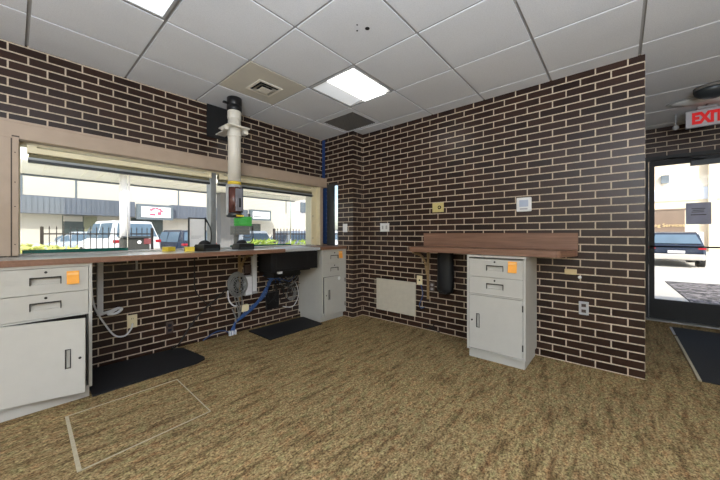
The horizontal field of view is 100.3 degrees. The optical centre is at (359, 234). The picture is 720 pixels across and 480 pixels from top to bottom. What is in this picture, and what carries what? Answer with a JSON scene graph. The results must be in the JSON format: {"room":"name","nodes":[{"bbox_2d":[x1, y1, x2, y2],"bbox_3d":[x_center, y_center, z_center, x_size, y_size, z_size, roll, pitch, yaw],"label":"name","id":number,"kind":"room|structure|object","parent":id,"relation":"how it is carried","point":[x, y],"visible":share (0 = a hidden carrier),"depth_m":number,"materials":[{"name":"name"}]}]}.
{"room":"bank teller area","nodes":[
{"label":"bank teller area","id":0,"kind":"room"},
{"bbox_2d":[0,38,321,368],"bbox_3d":[-2.684,-0.241,2.371,0.200,3.070,6.191,0,0,41],"label":"wall","id":1,"kind":"structure","parent":0,"point":[37,87],"depth_m":2.94,"materials":[{"name":"brick"}]},
{"bbox_2d":[0,135,18,255],"bbox_3d":[-2.861,-0.286,1.929,0.103,0.890,0.890,0,0,41],"label":"trim","id":2,"kind":"structure","parent":1,"relation":"attached to","point":[9,147],"depth_m":2.20,"materials":[{"name":"tan paint"}]},
{"bbox_2d":[94,262,122,315],"bbox_3d":[-2.235,0.464,2.681,0.071,0.516,0.197,0,0,41],"label":"conduit","id":3,"kind":"object","parent":1,"relation":"attached to","point":[99,306],"visible":0.89,"depth_m":2.63,"materials":[{"name":"white plastic"}]},
{"bbox_2d":[19,141,215,255],"bbox_3d":[-2.167,-0.286,2.893,0.129,0.940,1.493,0,0,41],"label":"window","id":4,"kind":"structure","parent":1,"relation":"in","point":[211,188],"depth_m":2.78,"materials":[{"name":"clear glass"}]},
{"bbox_2d":[29,154,208,179],"bbox_3d":[-2.130,-0.612,2.844,0.042,0.028,1.350,0,0,41],"label":"rolled shade","id":5,"kind":"object","parent":4,"relation":"attached to","point":[145,170],"depth_m":2.76,"materials":[{"name":"beige fabric"}]},
{"bbox_2d":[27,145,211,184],"bbox_3d":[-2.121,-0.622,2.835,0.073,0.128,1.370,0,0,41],"label":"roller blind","id":6,"kind":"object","parent":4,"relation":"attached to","point":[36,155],"visible":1,"depth_m":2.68,"materials":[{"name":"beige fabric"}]},
{"bbox_2d":[127,314,136,328],"bbox_3d":[-2.147,0.819,2.831,0.010,0.122,0.078,0,0,41],"label":"wall outlet","id":7,"kind":"object","parent":1,"relation":"attached to","point":[131,319],"visible":1,"depth_m":2.83,"materials":[{"name":"beige plastic"}]},
{"bbox_2d":[0,246,288,267],"bbox_3d":[-1.855,0.185,2.717,0.600,0.041,3.400,0,0,41],"label":"countertop","id":8,"kind":"structure","parent":1,"relation":"attached to","point":[37,260],"depth_m":2.36,"materials":[{"name":"grey laminate"}]},
{"bbox_2d":[92,263,132,337],"bbox_3d":[-2.216,0.573,2.696,0.053,0.729,0.310,0,0,38],"label":"power cord","id":9,"kind":"object","parent":8,"relation":"hanging from","point":[93,303],"visible":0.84,"depth_m":2.63,"materials":[{"name":"white plastic"}]},
{"bbox_2d":[162,247,174,250],"bbox_3d":[-1.895,0.144,2.977,0.080,0.044,0.080,0,0,24],"label":"paper pad","id":10,"kind":"object","parent":8,"relation":"on","point":[163,248],"visible":0.79,"depth_m":2.95,"materials":[{"name":"yellow paper"}]},
{"bbox_2d":[184,247,194,251],"bbox_3d":[-1.689,0.144,2.970,0.080,0.044,0.081,0,0,-38],"label":"paper pad","id":11,"kind":"object","parent":8,"relation":"on","point":[185,248],"visible":0.79,"depth_m":2.94,"materials":[{"name":"yellow paper"}]},
{"bbox_2d":[188,217,205,246],"bbox_3d":[-1.723,-0.005,3.175,0.080,0.342,0.175,0,0,41],"label":"sign holder","id":12,"kind":"object","parent":8,"relation":"on","point":[196,226],"visible":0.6,"depth_m":3.17,"materials":[{"name":"grey plastic"}]},
{"bbox_2d":[194,257,214,309],"bbox_3d":[-1.709,0.546,3.310,0.025,0.604,0.220,0,0,43],"label":"cable","id":13,"kind":"object","parent":8,"relation":"hanging from","point":[194,257],"visible":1,"depth_m":3.24,"materials":[{"name":"black rubber"}]},
{"bbox_2d":[194,217,219,250],"bbox_3d":[-1.556,-0.005,3.061,0.204,0.341,0.180,0,0,33],"label":"microphone","id":14,"kind":"object","parent":8,"relation":"on","point":[204,245],"visible":1,"depth_m":3.01,"materials":[{"name":"black plastic"}]},
{"bbox_2d":[232,226,253,249],"bbox_3d":[-1.308,0.033,3.434,0.204,0.266,0.230,0,0,45],"label":"console","id":15,"kind":"object","parent":8,"relation":"on","point":[240,244],"visible":1,"depth_m":3.36,"materials":[{"name":"black plastic"}]},
{"bbox_2d":[0,117,326,187],"bbox_3d":[-1.847,-0.779,3.101,0.102,0.135,3.991,0,0,41],"label":"trim","id":16,"kind":"structure","parent":1,"relation":"attached to","point":[28,132],"depth_m":2.75,"materials":[{"name":"tan paint"}]},
{"bbox_2d":[166,321,172,333],"bbox_3d":[-1.942,0.952,3.067,0.010,0.118,0.066,0,0,41],"label":"wall outlet","id":17,"kind":"object","parent":1,"relation":"attached to","point":[169,325],"visible":1,"depth_m":3.06,"materials":[{"name":"plastic"}]},
{"bbox_2d":[171,289,226,349],"bbox_3d":[-1.736,0.893,3.259,0.060,0.528,0.593,0,0,34],"label":"cable","id":18,"kind":"object","parent":1,"relation":"attached to","point":[225,289],"visible":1,"depth_m":3.23,"materials":[{"name":"black plastic"}]},
{"bbox_2d":[207,103,227,140],"bbox_3d":[-1.612,-1.273,3.440,0.019,0.363,0.270,0,0,41],"label":"backboard","id":19,"kind":"object","parent":1,"relation":"attached to","point":[216,116],"visible":0.64,"depth_m":3.40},
{"bbox_2d":[227,272,247,317],"bbox_3d":[-1.447,0.724,3.562,0.094,0.563,0.244,0,0,41],"label":"cable coil","id":20,"kind":"object","parent":1,"relation":"attached to","point":[233,285],"visible":1,"depth_m":3.55,"materials":[{"name":"grey plastic"}]},
{"bbox_2d":[240,304,248,311],"bbox_3d":[-1.396,0.889,3.636,0.050,0.080,0.090,0,0,41],"label":"plug adapter","id":21,"kind":"object","parent":1,"relation":"attached to","point":[245,307],"visible":0.99,"depth_m":3.62,"materials":[{"name":"beige plastic"}]},
{"bbox_2d":[238,254,252,300],"bbox_3d":[-1.327,0.504,3.510,0.360,0.600,0.028,0,0,41],"label":"bracket","id":22,"kind":"object","parent":1,"relation":"attached to","point":[240,264],"visible":0.53,"depth_m":3.61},
{"bbox_2d":[243,265,251,295],"bbox_3d":[-1.376,0.559,3.678,0.063,0.370,0.100,0,0,41],"label":"junction box","id":23,"kind":"object","parent":1,"relation":"attached to","point":[246,268],"visible":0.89,"depth_m":3.66,"materials":[{"name":"grey plastic"}]},
{"bbox_2d":[251,254,256,293],"bbox_3d":[-1.322,0.470,3.748,0.054,0.528,0.065,0,0,41],"label":"conduit","id":24,"kind":"object","parent":1,"relation":"attached to","point":[254,257],"visible":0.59,"depth_m":3.73,"materials":[{"name":"grey plastic"}]},
{"bbox_2d":[228,278,282,335],"bbox_3d":[-1.264,0.838,3.728,0.071,0.667,0.734,0,0,43],"label":"cables","id":25,"kind":"object","parent":1,"relation":"hanging from","point":[232,331],"visible":0.88,"depth_m":3.67,"materials":[{"name":"blue plastic"}]},
{"bbox_2d":[215,172,315,248],"bbox_3d":[-1.222,-0.286,4.048,0.214,0.940,1.501,0,0,41],"label":"window","id":26,"kind":"structure","parent":1,"relation":"in","point":[310,201],"depth_m":4.50,"materials":[{"name":"clear glass"}]},
{"bbox_2d":[218,180,311,193],"bbox_3d":[-1.173,-0.612,3.949,0.042,0.028,1.365,0,0,41],"label":"rolled shade","id":27,"kind":"object","parent":26,"relation":"attached to","point":[246,184],"depth_m":3.92,"materials":[{"name":"beige fabric"}]},
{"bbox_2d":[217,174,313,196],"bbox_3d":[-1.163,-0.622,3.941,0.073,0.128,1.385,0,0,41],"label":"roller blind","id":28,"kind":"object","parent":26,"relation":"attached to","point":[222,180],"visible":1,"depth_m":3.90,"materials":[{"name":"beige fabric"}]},
{"bbox_2d":[263,272,300,309],"bbox_3d":[-1.034,0.733,3.979,0.184,0.482,0.565,0,0,41],"label":"cable tangle","id":29,"kind":"object","parent":1,"relation":"hanging from","point":[272,298],"visible":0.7,"depth_m":3.94,"materials":[{"name":"black plastic"}]},
{"bbox_2d":[258,246,319,277],"bbox_3d":[-0.943,0.346,3.820,0.526,0.376,0.740,0,0,41],"label":"drawer","id":30,"kind":"object","parent":1,"relation":"attached to","point":[295,259],"visible":0.86,"depth_m":3.63,"materials":[{"name":"black plastic"}]},
{"bbox_2d":[264,271,299,277],"bbox_3d":[-1.006,0.504,3.887,0.230,0.060,0.400,0,0,41],"label":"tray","id":31,"kind":"object","parent":30,"relation":"on","point":[284,273],"depth_m":3.77,"materials":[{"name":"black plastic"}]},
{"bbox_2d":[283,282,298,307],"bbox_3d":[-0.952,0.830,4.148,0.041,0.356,0.248,0,0,41],"label":"cable coil","id":32,"kind":"object","parent":1,"relation":"attached to","point":[294,291],"visible":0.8,"depth_m":4.18,"materials":[{"name":"grey plastic"}]},
{"bbox_2d":[316,187,322,244],"bbox_3d":[-0.612,-0.276,4.553,0.075,0.870,0.073,0,0,41],"label":"trim","id":33,"kind":"structure","parent":1,"relation":"attached to","point":[319,190],"depth_m":4.53,"materials":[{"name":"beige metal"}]},
{"bbox_2d":[322,131,362,317],"bbox_3d":[-0.281,-0.241,4.656,0.840,3.070,0.409,0,0,41],"label":"wall","id":34,"kind":"structure","parent":0,"point":[343,152],"depth_m":4.31,"materials":[{"name":"brick"}]},
{"bbox_2d":[322,140,324,177],"bbox_3d":[-0.560,-1.149,4.623,0.059,0.595,0.006,0,0,41],"label":"trim","id":35,"kind":"structure","parent":34,"relation":"attached to","point":[323,141],"depth_m":4.62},
{"bbox_2d":[323,188,326,243],"bbox_3d":[-0.538,-0.284,4.604,0.080,0.845,0.006,0,0,41],"label":"trim","id":36,"kind":"structure","parent":34,"relation":"attached to","point":[324,189],"depth_m":4.59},
{"bbox_2d":[327,183,337,245],"bbox_3d":[-0.406,-0.291,4.504,0.240,0.930,0.015,0,0,41],"label":"window","id":37,"kind":"structure","parent":34,"relation":"in","point":[331,187],"depth_m":4.51,"materials":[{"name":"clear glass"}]},
{"bbox_2d":[343,224,346,231],"bbox_3d":[-0.217,-0.093,4.321,0.085,0.118,0.012,0,0,41],"label":"light switch","id":38,"kind":"object","parent":34,"relation":"attached to","point":[344,225],"visible":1,"depth_m":4.32,"materials":[{"name":"white plastic"}]},
{"bbox_2d":[0,315,719,479],"bbox_3d":[1.443,1.234,0.720,8.600,0.120,9.100,0,0,41],"label":"floor","id":39,"kind":"structure","parent":0,"point":[363,397],"depth_m":1.95,"materials":[{"name":"carpet"}]},
{"bbox_2d":[0,263,91,422],"bbox_3d":[-2.255,0.690,2.141,0.670,0.968,0.465,0,0,41],"label":"base cabinet","id":40,"kind":"object","parent":39,"relation":"on","point":[46,320],"visible":0.98,"depth_m":1.97,"materials":[{"name":"metal"}]},
{"bbox_2d":[67,270,78,283],"bbox_3d":[-2.002,0.300,2.096,0.013,0.090,0.064,0,0,41],"label":"sticky note","id":41,"kind":"object","parent":40,"relation":"attached to","point":[72,276],"visible":1,"depth_m":2.10,"materials":[{"name":"orange paper"}]},
{"bbox_2d":[65,379,210,472],"bbox_3d":[-1.436,1.171,1.955,0.690,0.004,0.664,0,0,41],"label":"tape","id":42,"kind":"object","parent":39,"relation":"on","point":[72,441],"depth_m":1.74,"materials":[{"name":"beige plastic"}]},
{"bbox_2d":[89,348,204,396],"bbox_3d":[-1.879,1.167,2.662,0.575,0.014,0.815,0,0,41],"label":"floor mat","id":43,"kind":"object","parent":39,"relation":"on","point":[107,378],"visible":0.87,"depth_m":2.60,"materials":[{"name":"black rubber"}]},
{"bbox_2d":[248,317,321,339],"bbox_3d":[-0.903,1.167,3.789,0.468,0.012,0.823,0,0,41],"label":"floor mat","id":44,"kind":"object","parent":39,"relation":"on","point":[270,332],"visible":1,"depth_m":3.71,"materials":[{"name":"black rubber"}]},
{"bbox_2d":[299,249,345,321],"bbox_3d":[-0.526,0.690,4.290,0.532,0.968,0.453,0,0,41],"label":"base cabinet","id":45,"kind":"object","parent":39,"relation":"on","point":[322,297],"visible":0.98,"depth_m":4.11,"materials":[{"name":"metal"}]},
{"bbox_2d":[307,245,346,249],"bbox_3d":[-0.544,0.185,4.285,0.521,0.038,0.487,0,0,41],"label":"countertop","id":46,"kind":"structure","parent":45,"relation":"on","point":[322,247],"depth_m":4.13,"materials":[{"name":"brown wood"}]},
{"bbox_2d":[467,254,536,369],"bbox_3d":[1.373,0.685,2.907,0.507,0.978,0.461,0,0,41],"label":"base cabinet","id":47,"kind":"object","parent":39,"relation":"on","point":[501,304],"visible":0.98,"depth_m":2.73,"materials":[{"name":"metal"}]},
{"bbox_2d":[508,262,516,272],"bbox_3d":[1.335,0.289,2.635,0.072,0.098,0.013,0,0,41],"label":"sticky note","id":48,"kind":"object","parent":47,"relation":"attached to","point":[512,266],"visible":1,"depth_m":2.63,"materials":[{"name":"orange paper"}]},
{"bbox_2d":[670,327,719,384],"bbox_3d":[3.840,1.167,2.646,1.398,0.012,1.850,0,0,41],"label":"entrance mat","id":49,"kind":"object","parent":39,"relation":"on","point":[701,349],"visible":1,"depth_m":2.98,"materials":[{"name":"grey plastic"}]},
{"bbox_2d":[0,0,719,139],"bbox_3d":[1.443,-1.691,0.720,8.600,0.470,9.100,0,0,41],"label":"ceiling","id":50,"kind":"structure","parent":0,"point":[676,64],"depth_m":2.30,"materials":[{"name":"tile"}]},
{"bbox_2d":[123,0,177,19],"bbox_3d":[-1.294,-1.504,1.617,0.588,0.104,0.588,0,0,41],"label":"ceiling light","id":51,"kind":"object","parent":50,"relation":"attached to","point":[159,8],"visible":1,"depth_m":1.91,"materials":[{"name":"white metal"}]},
{"bbox_2d":[216,95,249,217],"bbox_3d":[-1.429,-0.817,3.288,0.453,1.277,0.260,0,0,41],"label":"tube","id":52,"kind":"object","parent":50,"relation":"hanging from","point":[233,129],"visible":1,"depth_m":3.16,"materials":[{"name":"white plastic"}]},
{"bbox_2d":[246,79,282,96],"bbox_3d":[-0.953,-1.444,2.994,0.256,0.024,0.256,0,0,41],"label":"ceiling vent","id":53,"kind":"object","parent":50,"relation":"in","point":[264,88],"visible":1,"depth_m":2.97,"materials":[{"name":"white metal"}]},
{"bbox_2d":[316,108,380,131],"bbox_3d":[-0.146,-1.490,3.883,0.588,0.063,0.588,0,0,41],"label":"ceiling vent","id":54,"kind":"object","parent":50,"relation":"in","point":[349,119],"visible":0.98,"depth_m":3.85,"materials":[{"name":"metal"}]},
{"bbox_2d":[310,65,392,106],"bbox_3d":[-0.084,-1.501,3.014,0.588,0.110,0.588,0,0,41],"label":"ceiling light","id":55,"kind":"object","parent":50,"relation":"attached to","point":[352,86],"visible":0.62,"depth_m":2.98,"materials":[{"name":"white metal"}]},
{"bbox_2d":[0,0,707,131],"bbox_3d":[1.427,-1.476,0.701,8.200,0.022,8.650,0,0,41],"label":"grid","id":56,"kind":"object","parent":50,"relation":"attached to","point":[29,2],"visible":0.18,"depth_m":2.23,"materials":[{"name":"white metal"}]},
{"bbox_2d":[666,97,719,106],"bbox_3d":[3.872,-1.428,3.035,1.100,0.051,0.340,0,0,41],"label":"hall light","id":57,"kind":"object","parent":50,"relation":"attached to","point":[690,101],"visible":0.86,"depth_m":3.24,"materials":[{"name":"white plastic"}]},
{"bbox_2d":[672,104,719,129],"bbox_3d":[3.912,-1.345,3.471,0.133,0.217,0.440,0,0,-34],"label":"exit sign","id":58,"kind":"object","parent":50,"relation":"hanging from","point":[708,115],"visible":1,"depth_m":3.42,"materials":[{"name":"grey plastic"}]},
{"bbox_2d":[672,115,678,129],"bbox_3d":[3.835,-1.360,3.649,0.060,0.187,0.060,0,0,41],"label":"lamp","id":59,"kind":"object","parent":58,"relation":"attached to","point":[675,127],"depth_m":3.64,"materials":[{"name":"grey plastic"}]},
{"bbox_2d":[693,80,719,99],"bbox_3d":[3.456,-1.395,2.945,0.260,0.117,0.260,0,0,41],"label":"dome","id":60,"kind":"object","parent":50,"relation":"attached to","point":[711,90],"visible":1,"depth_m":2.91,"materials":[{"name":"black plastic"}]},
{"bbox_2d":[363,54,644,379],"bbox_3d":[1.236,-0.241,3.479,2.994,3.070,0.200,0,0,41],"label":"wall","id":61,"kind":"structure","parent":0,"point":[574,145],"depth_m":2.89,"materials":[{"name":"brick"}]},
{"bbox_2d":[380,223,388,231],"bbox_3d":[0.337,-0.096,4.117,0.150,0.115,0.012,0,0,41],"label":"light switch","id":62,"kind":"object","parent":61,"relation":"attached to","point":[384,227],"visible":1,"depth_m":4.12,"materials":[{"name":"white plastic"}]},
{"bbox_2d":[376,278,415,316],"bbox_3d":[0.469,0.824,4.002,0.622,0.430,0.014,0,0,41],"label":"access panel","id":63,"kind":"object","parent":61,"relation":"attached to","point":[396,296],"visible":1,"depth_m":3.99,"materials":[{"name":"paint"}]},
{"bbox_2d":[417,275,421,284],"bbox_3d":[0.747,0.574,3.765,0.078,0.115,0.009,0,0,41],"label":"wall outlet","id":64,"kind":"object","parent":61,"relation":"attached to","point":[419,278],"visible":1,"depth_m":3.76,"materials":[{"name":"beige plastic"}]},
{"bbox_2d":[412,252,428,298],"bbox_3d":[0.722,0.494,3.554,0.028,0.600,0.360,0,0,41],"label":"bracket","id":65,"kind":"object","parent":61,"relation":"attached to","point":[416,253],"visible":0.7,"depth_m":3.67,"materials":[{"name":"brown wood"}]},
{"bbox_2d":[430,282,434,291],"bbox_3d":[0.876,0.638,3.652,0.066,0.112,0.010,0,0,41],"label":"wall outlet","id":66,"kind":"object","parent":61,"relation":"attached to","point":[432,284],"visible":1,"depth_m":3.65,"materials":[{"name":"grey plastic"}]},
{"bbox_2d":[432,202,443,211],"bbox_3d":[0.934,-0.323,3.600,0.145,0.112,0.014,0,0,41],"label":"wall plate","id":67,"kind":"object","parent":61,"relation":"attached to","point":[436,207],"visible":1,"depth_m":3.60,"materials":[{"name":"yellow plastic"}]},
{"bbox_2d":[408,233,577,257],"bbox_3d":[1.247,0.089,3.060,1.550,0.206,0.420,0,0,41],"label":"countertop","id":68,"kind":"structure","parent":61,"relation":"attached to","point":[552,245],"depth_m":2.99,"materials":[{"name":"brown wood"}]},
{"bbox_2d":[437,253,453,294],"bbox_3d":[0.986,0.444,3.471,0.206,0.500,0.129,0,0,41],"label":"container","id":69,"kind":"object","parent":68,"relation":"hanging from","point":[445,263],"visible":0.92,"depth_m":3.41,"materials":[{"name":"black plastic"}]},
{"bbox_2d":[424,233,577,249],"bbox_3d":[1.377,0.062,3.210,1.550,0.153,0.022,0,0,41],"label":"backsplash","id":70,"kind":"structure","parent":61,"relation":"attached to","point":[566,241],"depth_m":3.09,"materials":[{"name":"brown wood"}]},
{"bbox_2d":[516,197,531,211],"bbox_3d":[1.631,-0.297,2.989,0.134,0.140,0.024,0,0,41],"label":"thermostat","id":71,"kind":"object","parent":61,"relation":"attached to","point":[524,204],"visible":1,"depth_m":2.98,"materials":[{"name":"white plastic"}]},
{"bbox_2d":[565,269,576,274],"bbox_3d":[1.919,0.340,2.736,0.090,0.048,0.030,0,0,41],"label":"wood block","id":72,"kind":"object","parent":61,"relation":"attached to","point":[567,271],"visible":1,"depth_m":2.72,"materials":[{"name":"beige wood"}]},
{"bbox_2d":[579,301,588,314],"bbox_3d":[1.997,0.659,2.681,0.072,0.118,0.010,0,0,41],"label":"wall outlet","id":73,"kind":"object","parent":61,"relation":"attached to","point":[583,306],"visible":1,"depth_m":2.68,"materials":[{"name":"grey plastic"}]},
{"bbox_2d":[645,124,719,157],"bbox_3d":[5.697,-0.241,2.856,4.566,3.070,0.200,0,0,41],"label":"wall","id":74,"kind":"structure","parent":0,"point":[664,141],"depth_m":3.98,"materials":[{"name":"brick"}]},
{"bbox_2d":[645,149,719,329],"bbox_3d":[4.379,0.054,3.861,1.035,2.240,0.247,0,0,41],"label":"door","id":75,"kind":"structure","parent":74,"relation":"in","point":[704,315],"depth_m":4.07,"materials":[{"name":"black metal"}]},
{"bbox_2d":[686,202,711,223],"bbox_3d":[4.387,-0.273,3.894,0.224,0.281,0.002,0,0,41],"label":"notice","id":76,"kind":"object","parent":75,"relation":"attached to","point":[696,213],"visible":1,"depth_m":3.89,"materials":[{"name":"paper"}]},
{"label":"outside","id":77,"kind":"structure","parent":0,"visible":0},
{"bbox_2d":[655,251,719,301],"bbox_3d":[-0.950,1.424,11.856,130.000,0.200,130.000,0,0,41],"label":"ground","id":78,"kind":"structure","parent":77,"point":[667,270],"depth_m":11.02,"materials":[{"name":"concrete"}]},
{"bbox_2d":[20,243,44,253],"bbox_3d":[-6.305,0.745,5.673,0.471,1.164,0.632,0,0,41],"label":"shrub","id":79,"kind":"object","parent":78,"relation":"on","point":[28,246],"visible":0.13,"depth_m":5.65,"materials":[{"name":"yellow plant"}]},
{"bbox_2d":[22,243,58,249],"bbox_3d":[-6.739,0.752,6.342,0.472,1.149,0.630,0,0,41],"label":"shrub","id":80,"kind":"object","parent":78,"relation":"on","point":[47,246],"visible":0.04,"depth_m":6.39,"materials":[{"name":"green plant"}]},
{"bbox_2d":[33,232,86,249],"bbox_3d":[-18.293,0.574,19.635,1.824,1.500,4.546,0,0,36],"label":"car","id":81,"kind":"object","parent":78,"relation":"on","point":[66,237],"visible":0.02,"depth_m":18.68,"materials":[{"name":"silver metal"}]},
{"bbox_2d":[47,245,78,249],"bbox_3d":[-6.012,0.769,6.084,0.472,1.117,0.623,0,0,41],"label":"shrub","id":82,"kind":"object","parent":78,"relation":"on","point":[50,247],"visible":0.06,"depth_m":6.07,"materials":[{"name":"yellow plant"}]},
{"bbox_2d":[40,226,153,248],"bbox_3d":[-9.064,0.519,10.584,0.080,1.610,3.030,0,0,41],"label":"iron fence","id":83,"kind":"object","parent":78,"relation":"on","point":[42,233],"visible":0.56,"depth_m":10.31,"materials":[{"name":"metal"}]},
{"bbox_2d":[78,220,160,248],"bbox_3d":[-11.526,0.364,14.275,4.746,1.920,1.904,0,0,33],"label":"car","id":84,"kind":"object","parent":78,"relation":"on","point":[144,225],"visible":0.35,"depth_m":13.27,"materials":[{"name":"white metal"}]},
{"bbox_2d":[118,175,150,249],"bbox_3d":[-6.824,-0.207,9.085,0.550,3.062,0.724,0,0,41],"label":"column","id":85,"kind":"structure","parent":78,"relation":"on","point":[134,242],"depth_m":8.81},
{"bbox_2d":[20,147,305,248],"bbox_3d":[-19.943,-2.501,27.319,9.040,7.650,36.500,0,0,41],"label":"building","id":86,"kind":"structure","parent":78,"relation":"on","point":[44,202],"depth_m":22.12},
{"bbox_2d":[63,216,82,221],"bbox_3d":[-20.422,-1.116,21.383,0.030,0.380,1.000,0,0,41],"label":"sign","id":87,"kind":"object","parent":86,"relation":"hanging from","point":[65,218],"depth_m":21.37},
{"bbox_2d":[136,204,172,219],"bbox_3d":[-16.427,-1.776,24.107,0.460,1.200,2.450,0,0,41],"label":"shop sign","id":88,"kind":"object","parent":86,"relation":"attached to","point":[143,211],"visible":1,"depth_m":23.87,"materials":[{"name":"white plastic"}]},
{"bbox_2d":[249,209,270,220],"bbox_3d":[-10.338,-1.986,31.136,0.460,1.080,2.350,0,0,41],"label":"shop sign","id":89,"kind":"object","parent":86,"relation":"attached to","point":[260,215],"visible":0.93,"depth_m":30.97,"materials":[{"name":"white plastic"}]},
{"bbox_2d":[158,230,216,248],"bbox_3d":[-9.758,0.549,16.315,4.546,1.550,1.824,0,0,36],"label":"car","id":90,"kind":"object","parent":78,"relation":"on","point":[178,239],"visible":0.3,"depth_m":14.98,"materials":[{"name":"blue metal"}]},
{"bbox_2d":[217,193,233,246],"bbox_3d":[-5.662,-0.206,12.816,0.500,3.060,0.840,0,0,41],"label":"column","id":91,"kind":"structure","parent":78,"relation":"on","point":[224,238],"depth_m":12.56,"materials":[{"name":"concrete"}]},
{"bbox_2d":[20,147,305,201],"bbox_3d":[-9.839,-1.914,6.558,2.500,0.425,22.350,0,0,41],"label":"canopy","id":92,"kind":"object","parent":91,"relation":"on","point":[27,169],"visible":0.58,"depth_m":9.60,"materials":[{"name":"white metal"}]},
{"bbox_2d":[230,214,251,242],"bbox_3d":[-3.568,0.349,9.063,0.300,1.949,0.571,0,0,41],"label":"sign","id":93,"kind":"object","parent":78,"relation":"on","point":[242,225],"visible":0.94,"depth_m":8.91,"materials":[{"name":"green plastic"}]},
{"bbox_2d":[239,231,269,244],"bbox_3d":[-6.528,0.574,16.684,1.824,1.500,4.546,0,0,-41],"label":"car","id":94,"kind":"object","parent":78,"relation":"on","point":[258,235],"visible":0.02,"depth_m":15.27,"materials":[{"name":"blue metal"}]},
{"bbox_2d":[247,238,274,243],"bbox_3d":[-2.621,0.705,8.098,0.665,1.246,0.910,0,0,41],"label":"shrub","id":95,"kind":"object","parent":78,"relation":"on","point":[253,238],"visible":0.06,"depth_m":8.12,"materials":[{"name":"green plant"}]},
{"bbox_2d":[252,239,278,244],"bbox_3d":[-2.337,0.710,7.191,0.629,1.237,0.918,0,0,41],"label":"shrub","id":96,"kind":"object","parent":78,"relation":"on","point":[256,242],"visible":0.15,"depth_m":7.11,"materials":[{"name":"green plant"}]},
{"bbox_2d":[270,231,305,244],"bbox_3d":[-4.288,0.564,18.048,1.824,1.520,4.546,0,0,-34],"label":"car","id":97,"kind":"object","parent":78,"relation":"on","point":[284,238],"visible":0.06,"depth_m":16.37,"materials":[{"name":"silver metal"}]},
{"bbox_2d":[285,239,305,244],"bbox_3d":[-1.662,0.721,7.961,0.619,1.214,0.933,0,0,41],"label":"shrub","id":98,"kind":"object","parent":78,"relation":"on","point":[302,240],"visible":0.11,"depth_m":7.90,"materials":[{"name":"green plant"}]},
{"bbox_2d":[300,200,305,230],"bbox_3d":[-4.137,-1.102,21.884,0.350,4.852,0.560,0,0,41],"label":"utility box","id":99,"kind":"object","parent":78,"relation":"on","point":[302,203],"visible":0.61,"depth_m":21.80,"materials":[{"name":"grey metal"}]},
{"bbox_2d":[273,228,337,243],"bbox_3d":[-1.769,0.519,14.881,0.080,1.610,5.780,0,0,41],"label":"iron fence","id":100,"kind":"object","parent":78,"relation":"on","point":[274,230],"visible":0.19,"depth_m":12.97,"materials":[{"name":"metal"}]},
{"bbox_2d":[335,231,337,244],"bbox_3d":[-1.963,0.549,19.206,1.824,1.550,4.546,0,0,-27],"label":"car","id":101,"kind":"object","parent":78,"relation":"on","point":[336,232],"visible":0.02,"depth_m":17.20,"materials":[{"name":"white metal"}]},
{"bbox_2d":[655,208,685,231],"bbox_3d":[17.427,-0.064,17.369,1.923,2.774,0.460,0,0,41],"label":"monument sign","id":102,"kind":"object","parent":78,"relation":"on","point":[666,220],"visible":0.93,"depth_m":16.99,"materials":[{"name":"gold metal"}]},
{"bbox_2d":[655,277,687,301],"bbox_3d":[7.044,1.309,7.491,1.200,0.030,4.930,0,0,41],"label":"concrete walk","id":103,"kind":"structure","parent":78,"relation":"on","point":[663,290],"depth_m":6.69,"materials":[{"name":"grey concrete"}]},
{"bbox_2d":[655,232,706,266],"bbox_3d":[14.224,0.604,13.763,1.764,1.440,4.646,0,0,42],"label":"car","id":104,"kind":"object","parent":78,"relation":"on","point":[697,255],"visible":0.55,"depth_m":12.11,"materials":[{"name":"blue painted metal"},{"name":"glass"},{"name":"chrome"}]},
{"bbox_2d":[655,163,719,251],"bbox_3d":[32.923,-3.251,21.939,52.000,9.150,6.400,0,0,41],"label":"building","id":105,"kind":"structure","parent":78,"relation":"on","point":[677,185],"depth_m":23.80,"materials":[{"name":"white paint"}]},
{"bbox_2d":[661,175,668,183],"bbox_3d":[25.154,-4.539,24.767,0.465,0.634,0.300,0,0,41],"label":"wall lamp","id":106,"kind":"object","parent":105,"relation":"attached to","point":[664,178],"depth_m":24.68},
{"bbox_2d":[665,281,719,304],"bbox_3d":[8.687,1.309,5.096,4.580,0.030,5.600,0,0,41],"label":"gravel bed","id":107,"kind":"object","parent":78,"relation":"on","point":[693,292],"visible":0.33,"depth_m":6.81,"materials":[{"name":"grey gravel"}]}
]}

